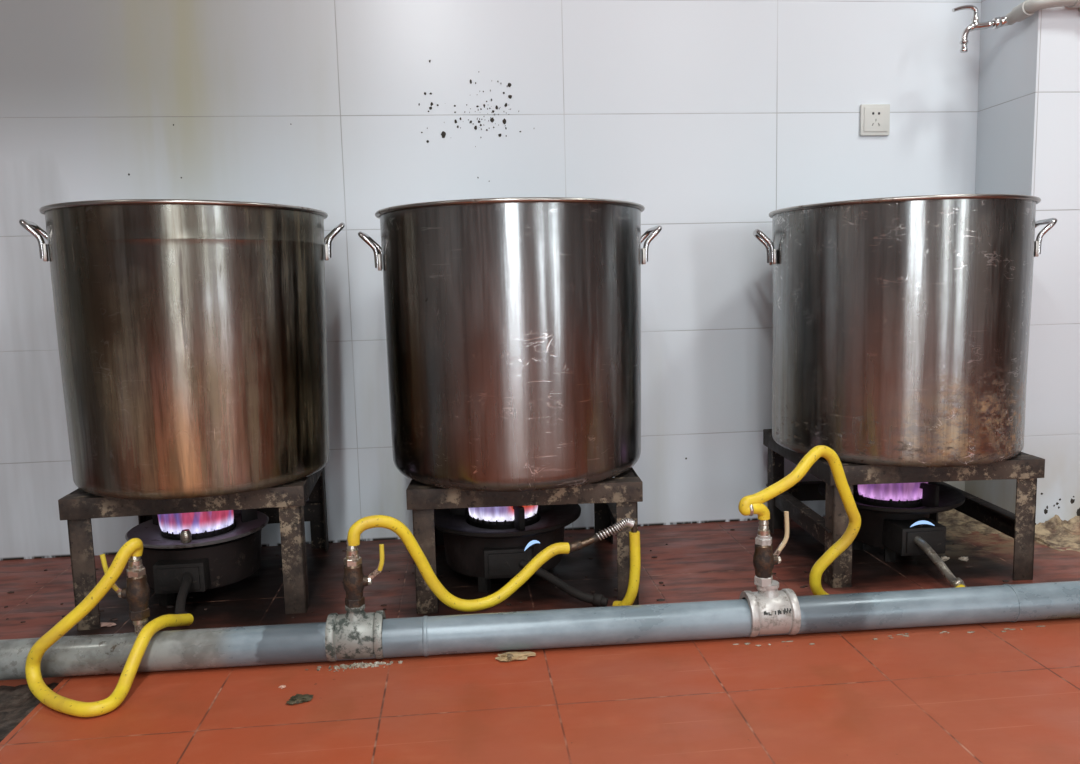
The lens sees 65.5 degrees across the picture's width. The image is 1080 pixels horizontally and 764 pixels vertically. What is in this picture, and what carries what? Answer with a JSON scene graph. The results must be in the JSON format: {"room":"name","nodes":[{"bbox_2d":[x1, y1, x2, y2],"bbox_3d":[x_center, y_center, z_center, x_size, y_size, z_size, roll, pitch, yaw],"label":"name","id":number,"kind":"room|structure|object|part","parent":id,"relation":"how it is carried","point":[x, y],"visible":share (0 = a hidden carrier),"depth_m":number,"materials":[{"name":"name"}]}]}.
{"room":"commercial kitchen","nodes":[
{"label":"commercial kitchen","id":0,"kind":"room"},
{"bbox_2d":[0,0,980,560],"bbox_3d":[1.252,-0.854,2.454,8.400,2.720,0.120,-2,7,-5],"label":"wall","id":1,"kind":"structure","parent":0,"point":[714,118],"depth_m":2.28,"materials":[{"name":"white tile"}]},
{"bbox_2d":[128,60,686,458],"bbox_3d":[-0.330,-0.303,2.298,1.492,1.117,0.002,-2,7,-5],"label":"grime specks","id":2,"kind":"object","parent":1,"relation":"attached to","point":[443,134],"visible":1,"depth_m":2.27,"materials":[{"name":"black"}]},
{"bbox_2d":[860,104,889,135],"bbox_3d":[0.946,-0.740,2.369,0.086,0.086,0.013,-2,7,-5],"label":"wall socket","id":3,"kind":"object","parent":1,"relation":"attached to","point":[874,118],"visible":1,"depth_m":2.36,"materials":[{"name":"white plastic"}]},
{"bbox_3d":[0.947,-0.741,2.367,0.069,0.068,0.005,-2,7,-5],"label":"plate","id":4,"kind":"part","parent":3,"relation":"part of","materials":[{"name":"white plastic"}]},
{"bbox_2d":[0,517,1079,763],"bbox_3d":[1.633,0.836,-0.917,8.400,0.120,7.000,-2,7,-5],"label":"floor","id":5,"kind":"structure","parent":0,"point":[987,695],"depth_m":1.49,"materials":[{"name":"red tile"}]},
{"bbox_2d":[100,622,115,626],"bbox_3d":[-0.936,0.522,1.806,0.049,0.007,0.019,-2,7,-5],"label":"paper scrap","id":6,"kind":"object","parent":5,"relation":"on","point":[103,624],"visible":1,"depth_m":1.80,"materials":[{"name":"beige paper"}]},
{"bbox_2d":[58,468,328,630],"bbox_3d":[-0.787,0.350,2.034,0.495,0.288,0.495,-2,7,-8],"label":"stand","id":7,"kind":"object","parent":5,"relation":"on","point":[287,505],"visible":0.59,"depth_m":1.80,"materials":[{"name":"metal"}]},
{"bbox_3d":[-1.010,0.239,1.989,0.050,0.044,0.477,-2,7,-8],"label":"rail","id":8,"kind":"part","parent":7,"relation":"part of","materials":[{"name":"metal"}]},
{"bbox_3d":[-0.968,0.388,1.794,0.046,0.278,0.046,-2,7,-8],"label":"leg","id":9,"kind":"part","parent":7,"relation":"part of","materials":[{"name":"metal"}]},
{"bbox_3d":[-1.030,0.340,2.215,0.046,0.278,0.046,-2,7,-8],"label":"leg","id":10,"kind":"part","parent":7,"relation":"part of","materials":[{"name":"metal"}]},
{"bbox_2d":[19,199,344,499],"bbox_3d":[-0.777,-0.086,1.925,0.594,0.601,0.594,1,7,24],"label":"stock pot","id":11,"kind":"object","parent":7,"relation":"on","point":[191,334],"visible":1,"depth_m":1.68,"materials":[{"name":"metal"}]},
{"bbox_3d":[-1.074,-0.304,1.796,0.048,0.083,0.134,-4,7,-19],"label":"handle","id":12,"kind":"part","parent":11,"relation":"part of","materials":[{"name":"metal"}]},
{"bbox_3d":[-1.032,-0.270,1.750,0.008,0.036,0.020,-4,7,-19],"label":"weld plate","id":13,"kind":"part","parent":11,"relation":"part of","materials":[{"name":"metal"}]},
{"bbox_3d":[-0.493,-0.299,1.940,0.008,0.036,0.020,-4,7,-19],"label":"weld plate","id":14,"kind":"part","parent":11,"relation":"part of","materials":[{"name":"metal"}]},
{"bbox_3d":[-0.493,-0.336,2.000,0.049,0.083,0.134,-4,7,-19],"label":"handle","id":15,"kind":"part","parent":11,"relation":"part of","materials":[{"name":"metal"}]},
{"bbox_3d":[-0.758,0.253,1.801,0.495,0.044,0.050,-2,7,-8],"label":"rail","id":16,"kind":"part","parent":7,"relation":"part of","materials":[{"name":"metal"}]},
{"bbox_3d":[-0.820,0.362,2.264,0.459,0.052,0.030,-2,7,-8],"label":"rail","id":17,"kind":"part","parent":7,"relation":"part of","materials":[{"name":"metal"}]},
{"bbox_3d":[-0.544,0.370,1.854,0.046,0.278,0.046,-2,7,-8],"label":"leg","id":18,"kind":"part","parent":7,"relation":"part of","materials":[{"name":"metal"}]},
{"bbox_3d":[-0.570,0.220,2.051,0.050,0.044,0.477,-2,7,-8],"label":"rail","id":19,"kind":"part","parent":7,"relation":"part of","materials":[{"name":"metal"}]},
{"bbox_3d":[-0.606,0.323,2.276,0.046,0.278,0.046,-2,7,-8],"label":"leg","id":20,"kind":"part","parent":7,"relation":"part of","materials":[{"name":"metal"}]},
{"bbox_2d":[125,509,268,613],"bbox_3d":[-0.808,0.371,1.915,0.320,0.274,0.525,-2,7,-5],"label":"gas burner","id":21,"kind":"object","parent":5,"relation":"on","point":[224,548],"depth_m":1.93,"materials":[{"name":"metal"}]},
{"bbox_3d":[-0.794,0.345,1.881,0.024,0.030,0.024,-2,7,-5],"label":"knob","id":22,"kind":"part","parent":21,"relation":"part of","materials":[{"name":"silver metal"}]},
{"bbox_2d":[125,510,268,548],"bbox_3d":[-0.819,0.352,2.016,0.320,0.017,0.320,-2,7,-5],"label":"tray","id":23,"kind":"object","parent":21,"relation":"on","point":[250,524],"depth_m":1.96,"materials":[{"name":"metal"}]},
{"bbox_2d":[286,694,312,704],"bbox_3d":[-0.416,0.550,1.454,0.045,0.008,0.035,-2,7,-5],"label":"scrap","id":24,"kind":"object","parent":5,"relation":"on","point":[298,698],"visible":1,"depth_m":1.45,"materials":[{"name":"grey"}]},
{"bbox_2d":[305,661,402,671],"bbox_3d":[-0.350,0.536,1.577,0.181,0.010,0.028,-2,7,-5],"label":"scale","id":25,"kind":"object","parent":5,"relation":"on","point":[376,664],"visible":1,"depth_m":1.58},
{"bbox_2d":[4,529,1008,622],"bbox_3d":[-0.085,0.475,2.038,2.431,0.007,0.626,-2,7,-5],"label":"crumbs","id":26,"kind":"object","parent":5,"relation":"on","point":[281,568],"visible":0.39,"depth_m":1.94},
{"bbox_2d":[495,651,535,661],"bbox_3d":[-0.046,0.522,1.597,0.080,0.015,0.036,-2,7,-5],"label":"scrap","id":27,"kind":"object","parent":5,"relation":"on","point":[508,656],"visible":1,"depth_m":1.59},
{"bbox_2d":[434,504,607,606],"bbox_3d":[-0.076,0.348,2.012,0.400,0.261,0.485,-2,7,-5],"label":"gas burner","id":28,"kind":"object","parent":5,"relation":"on","point":[486,544],"visible":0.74,"depth_m":1.94,"materials":[{"name":"black metal"}]},
{"bbox_2d":[434,504,580,538],"bbox_3d":[-0.090,0.331,2.061,0.382,0.032,0.382,-2,7,-5],"label":"tray","id":29,"kind":"object","parent":28,"relation":"on","point":[453,524],"depth_m":1.98,"materials":[{"name":"black metal"}]},
{"bbox_2d":[406,468,642,613],"bbox_3d":[-0.039,0.332,2.064,0.507,0.279,0.507,-2,7,-2],"label":"stand","id":30,"kind":"object","parent":5,"relation":"on","point":[616,499],"visible":0.58,"depth_m":1.81,"materials":[{"name":"metal"}]},
{"bbox_3d":[-0.270,0.223,2.042,0.050,0.044,0.489,-2,7,-2],"label":"rail","id":31,"kind":"part","parent":30,"relation":"part of","materials":[{"name":"metal"}]},
{"bbox_3d":[-0.250,0.369,1.837,0.046,0.269,0.046,-2,7,-2],"label":"leg","id":32,"kind":"part","parent":30,"relation":"part of","materials":[{"name":"metal"}]},
{"bbox_3d":[-0.268,0.319,2.275,0.046,0.269,0.046,-2,7,-2],"label":"leg","id":33,"kind":"part","parent":30,"relation":"part of","materials":[{"name":"metal"}]},
{"bbox_2d":[358,197,661,491],"bbox_3d":[-0.060,-0.098,1.966,0.614,0.596,0.614,4,8,38],"label":"stock pot","id":34,"kind":"object","parent":30,"relation":"on","point":[513,325],"visible":1,"depth_m":1.71,"materials":[{"name":"metal"}]},
{"bbox_3d":[-0.384,-0.300,1.917,0.050,0.083,0.134,-2,7,-5],"label":"handle","id":35,"kind":"part","parent":34,"relation":"part of","materials":[{"name":"metal"}]},
{"bbox_3d":[-0.356,-0.265,1.863,0.008,0.036,0.020,-2,7,-5],"label":"weld plate","id":36,"kind":"part","parent":34,"relation":"part of","materials":[{"name":"metal"}]},
{"bbox_3d":[0.235,-0.286,1.909,0.008,0.036,0.020,-2,7,-5],"label":"weld plate","id":37,"kind":"part","parent":34,"relation":"part of","materials":[{"name":"metal"}]},
{"bbox_3d":[0.252,-0.322,1.966,0.050,0.083,0.134,-2,7,-5],"label":"handle","id":38,"kind":"part","parent":34,"relation":"part of","materials":[{"name":"metal"}]},
{"bbox_3d":[-0.033,0.241,1.823,0.507,0.044,0.050,-2,7,-2],"label":"rail","id":39,"kind":"part","parent":30,"relation":"part of","materials":[{"name":"metal"}]},
{"bbox_3d":[0.172,0.305,2.292,0.046,0.269,0.046,-2,7,-2],"label":"leg","id":40,"kind":"part","parent":30,"relation":"part of","materials":[{"name":"metal"}]},
{"bbox_3d":[0.197,0.358,2.076,0.030,0.052,0.471,-2,7,-2],"label":"rail","id":41,"kind":"part","parent":30,"relation":"part of","materials":[{"name":"metal"}]},
{"bbox_3d":[0.186,0.209,2.059,0.050,0.044,0.489,-2,7,-2],"label":"rail","id":42,"kind":"part","parent":30,"relation":"part of","materials":[{"name":"metal"}]},
{"bbox_3d":[0.190,0.356,1.854,0.046,0.269,0.046,-2,7,-2],"label":"leg","id":43,"kind":"part","parent":30,"relation":"part of","materials":[{"name":"metal"}]},
{"bbox_2d":[0,580,1079,679],"bbox_3d":[0.220,0.460,1.655,4.501,0.108,0.089,-2,7,-4],"label":"gas pipe","id":44,"kind":"object","parent":5,"relation":"on","point":[356,634],"visible":0.99,"depth_m":1.61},
{"bbox_2d":[100,554,149,635],"bbox_3d":[-0.772,0.395,1.568,0.079,0.170,0.041,-2,7,-5],"label":"gas valve","id":45,"kind":"object","parent":44,"relation":"attached to","point":[136,592],"visible":0.84,"depth_m":1.56,"materials":[{"name":"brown metal"}]},
{"bbox_2d":[25,538,193,716],"bbox_3d":[-0.753,0.423,1.512,0.292,0.258,0.193,-7,9,-40],"label":"gas hose","id":46,"kind":"object","parent":45,"relation":"attached to","point":[39,689],"visible":1,"depth_m":1.49,"materials":[{"name":"yellow rubber"}]},
{"bbox_3d":[-0.787,0.385,1.565,0.028,0.034,0.015,-2,7,-5],"label":"lever","id":47,"kind":"part","parent":45,"relation":"part of","materials":[{"name":"yellow metal"}]},
{"bbox_2d":[343,541,383,607],"bbox_3d":[-0.335,0.380,1.602,0.081,0.170,0.041,-2,7,-5],"label":"gas valve","id":48,"kind":"object","parent":44,"relation":"attached to","point":[354,580],"visible":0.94,"depth_m":1.59,"materials":[{"name":"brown metal"}]},
{"bbox_3d":[-0.316,0.363,1.602,0.039,0.045,0.015,-2,7,-5],"label":"lever","id":49,"kind":"part","parent":48,"relation":"part of","materials":[{"name":"silver metal"}]},
{"bbox_2d":[347,515,640,611],"bbox_3d":[-0.080,0.374,1.694,0.598,0.269,0.049,-3,7,-16],"label":"gas hose","id":50,"kind":"object","parent":48,"relation":"attached to","point":[374,521],"visible":0.95,"depth_m":1.70,"materials":[{"name":"yellow rubber"}]},
{"bbox_2d":[753,511,788,594],"bbox_3d":[0.458,0.346,1.661,0.072,0.182,0.041,-2,7,-5],"label":"gas valve","id":51,"kind":"object","parent":44,"relation":"attached to","point":[764,560],"visible":0.97,"depth_m":1.65,"materials":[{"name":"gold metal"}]},
{"bbox_3d":[0.473,0.337,1.661,0.026,0.042,0.015,-2,7,-5],"label":"lever","id":52,"kind":"part","parent":51,"relation":"part of","materials":[{"name":"silver metal"}]},
{"bbox_2d":[738,445,964,594],"bbox_3d":[0.649,0.303,1.749,0.558,0.369,0.078,-4,7,-18],"label":"gas hose","id":53,"kind":"object","parent":51,"relation":"attached to","point":[752,504],"visible":0.76,"depth_m":1.69,"materials":[{"name":"yellow rubber"}]},
{"bbox_2d":[733,626,1044,645],"bbox_3d":[0.695,0.501,1.649,0.641,0.003,0.024,-2,7,-5],"label":"crumbs","id":54,"kind":"object","parent":5,"relation":"on","point":[1036,626],"visible":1,"depth_m":1.65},
{"bbox_2d":[818,482,966,587],"bbox_3d":[0.868,0.310,2.092,0.346,0.271,0.464,2,7,25],"label":"gas burner","id":55,"kind":"object","parent":5,"relation":"on","point":[894,516],"visible":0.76,"depth_m":2.05,"materials":[{"name":"black metal"}]},
{"bbox_2d":[763,429,1044,587],"bbox_3d":[0.889,0.295,2.146,0.492,0.286,0.492,-2,7,-2],"label":"stand","id":56,"kind":"object","parent":5,"relation":"on","point":[1026,468],"visible":0.65,"depth_m":1.92,"materials":[{"name":"metal"}]},
{"bbox_3d":[0.876,0.150,2.351,0.492,0.044,0.050,-2,7,-2],"label":"rail","id":57,"kind":"part","parent":56,"relation":"part of","materials":[{"name":"metal"}]},
{"bbox_3d":[0.667,0.283,2.349,0.046,0.276,0.046,-2,7,-2],"label":"leg","id":58,"kind":"part","parent":56,"relation":"part of","materials":[{"name":"metal"}]},
{"bbox_3d":[0.665,0.182,2.123,0.050,0.044,0.474,-2,7,-2],"label":"rail","id":59,"kind":"part","parent":56,"relation":"part of","materials":[{"name":"metal"}]},
{"bbox_3d":[0.662,0.339,2.140,0.030,0.052,0.456,-2,7,-2],"label":"rail","id":60,"kind":"part","parent":56,"relation":"part of","materials":[{"name":"metal"}]},
{"bbox_3d":[0.880,0.306,2.376,0.456,0.052,0.030,-2,7,-2],"label":"rail","id":61,"kind":"part","parent":56,"relation":"part of","materials":[{"name":"metal"}]},
{"bbox_3d":[0.686,0.331,1.926,0.046,0.276,0.046,-2,7,-2],"label":"leg","id":62,"kind":"part","parent":56,"relation":"part of","materials":[{"name":"metal"}]},
{"bbox_2d":[753,194,1056,466],"bbox_3d":[0.874,-0.135,2.071,0.602,0.584,0.602,-5,7,-25],"label":"stock pot","id":63,"kind":"object","parent":56,"relation":"on","point":[901,325],"visible":0.99,"depth_m":1.82,"materials":[{"name":"metal"}]},
{"bbox_3d":[0.561,-0.342,2.109,0.049,0.083,0.134,0,7,11],"label":"handle","id":64,"kind":"part","parent":63,"relation":"part of","materials":[{"name":"metal"}]},
{"bbox_3d":[0.572,-0.306,2.050,0.007,0.036,0.020,0,7,11],"label":"weld plate","id":65,"kind":"part","parent":63,"relation":"part of","materials":[{"name":"metal"}]},
{"bbox_3d":[1.143,-0.307,1.934,0.007,0.036,0.020,0,7,11],"label":"weld plate","id":66,"kind":"part","parent":63,"relation":"part of","materials":[{"name":"metal"}]},
{"bbox_3d":[1.176,-0.343,1.985,0.049,0.083,0.134,0,7,11],"label":"handle","id":67,"kind":"part","parent":63,"relation":"part of","materials":[{"name":"metal"}]},
{"bbox_3d":[1.092,0.270,2.366,0.046,0.276,0.046,-2,7,-2],"label":"leg","id":68,"kind":"part","parent":56,"relation":"part of","materials":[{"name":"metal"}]},
{"bbox_3d":[0.895,0.200,1.912,0.492,0.044,0.050,-2,7,-2],"label":"rail","id":69,"kind":"part","parent":56,"relation":"part of","materials":[{"name":"metal"}]},
{"bbox_3d":[1.117,0.325,2.159,0.030,0.052,0.456,-2,7,-2],"label":"rail","id":70,"kind":"part","parent":56,"relation":"part of","materials":[{"name":"metal"}]},
{"bbox_3d":[1.111,0.318,1.943,0.046,0.276,0.046,-2,7,-2],"label":"leg","id":71,"kind":"part","parent":56,"relation":"part of","materials":[{"name":"metal"}]},
{"bbox_2d":[941,556,949,561],"bbox_3d":[1.004,0.438,2.080,0.028,0.013,0.018,-2,7,-5],"label":"flake","id":72,"kind":"object","parent":5,"relation":"on","point":[944,558],"visible":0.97,"depth_m":2.08,"materials":[{"name":"beige"}]},
{"bbox_2d":[959,556,968,560],"bbox_3d":[1.048,0.438,2.074,0.024,0.012,0.018,-2,7,-5],"label":"flake","id":73,"kind":"object","parent":5,"relation":"on","point":[963,558],"visible":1,"depth_m":2.07,"materials":[{"name":"beige"}]},
{"bbox_2d":[938,509,1079,551],"bbox_3d":[1.433,0.388,2.287,0.960,0.049,0.525,-2,7,-5],"label":"sludge","id":74,"kind":"object","parent":5,"relation":"on","point":[1054,533],"visible":0.38,"depth_m":2.28,"materials":[{"name":"beige"}]},
{"bbox_2d":[965,0,1079,523],"bbox_3d":[3.354,-0.970,2.465,4.207,2.600,0.244,-2,7,-5],"label":"wall","id":75,"kind":"structure","parent":0,"point":[1028,119],"depth_m":2.24,"materials":[{"name":"white tile"}]},
{"bbox_2d":[1005,0,1079,24],"bbox_3d":[1.647,-0.973,2.184,0.856,0.056,0.118,-2,7,-5],"label":"pipe","id":76,"kind":"object","parent":75,"relation":"attached to","point":[1027,8],"visible":1,"depth_m":2.12,"materials":[{"name":"white plastic"}]},
{"bbox_2d":[952,5,1007,52],"bbox_3d":[1.157,-0.929,2.205,0.164,0.118,0.032,-2,7,-5],"label":"water tap","id":77,"kind":"object","parent":76,"relation":"attached to","point":[995,23],"visible":0.99,"depth_m":2.20,"materials":[{"name":"silver metal"}]},
{"bbox_3d":[1.113,-0.969,2.193,0.078,0.034,0.015,-3,7,-14],"label":"lever","id":78,"kind":"part","parent":77,"relation":"part of","materials":[{"name":"silver metal"}]},
{"bbox_3d":[1.142,-0.925,2.206,0.071,0.060,0.019,-2,7,-5],"label":"spout","id":79,"kind":"part","parent":77,"relation":"part of","materials":[{"name":"silver metal"}]},
{"bbox_2d":[1041,493,1079,515],"bbox_3d":[1.374,0.266,2.316,0.219,0.209,0.066,2,7,26],"label":"grime specks","id":80,"kind":"object","parent":75,"relation":"attached to","point":[1072,500],"visible":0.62,"depth_m":2.30,"materials":[{"name":"black"}]}
]}

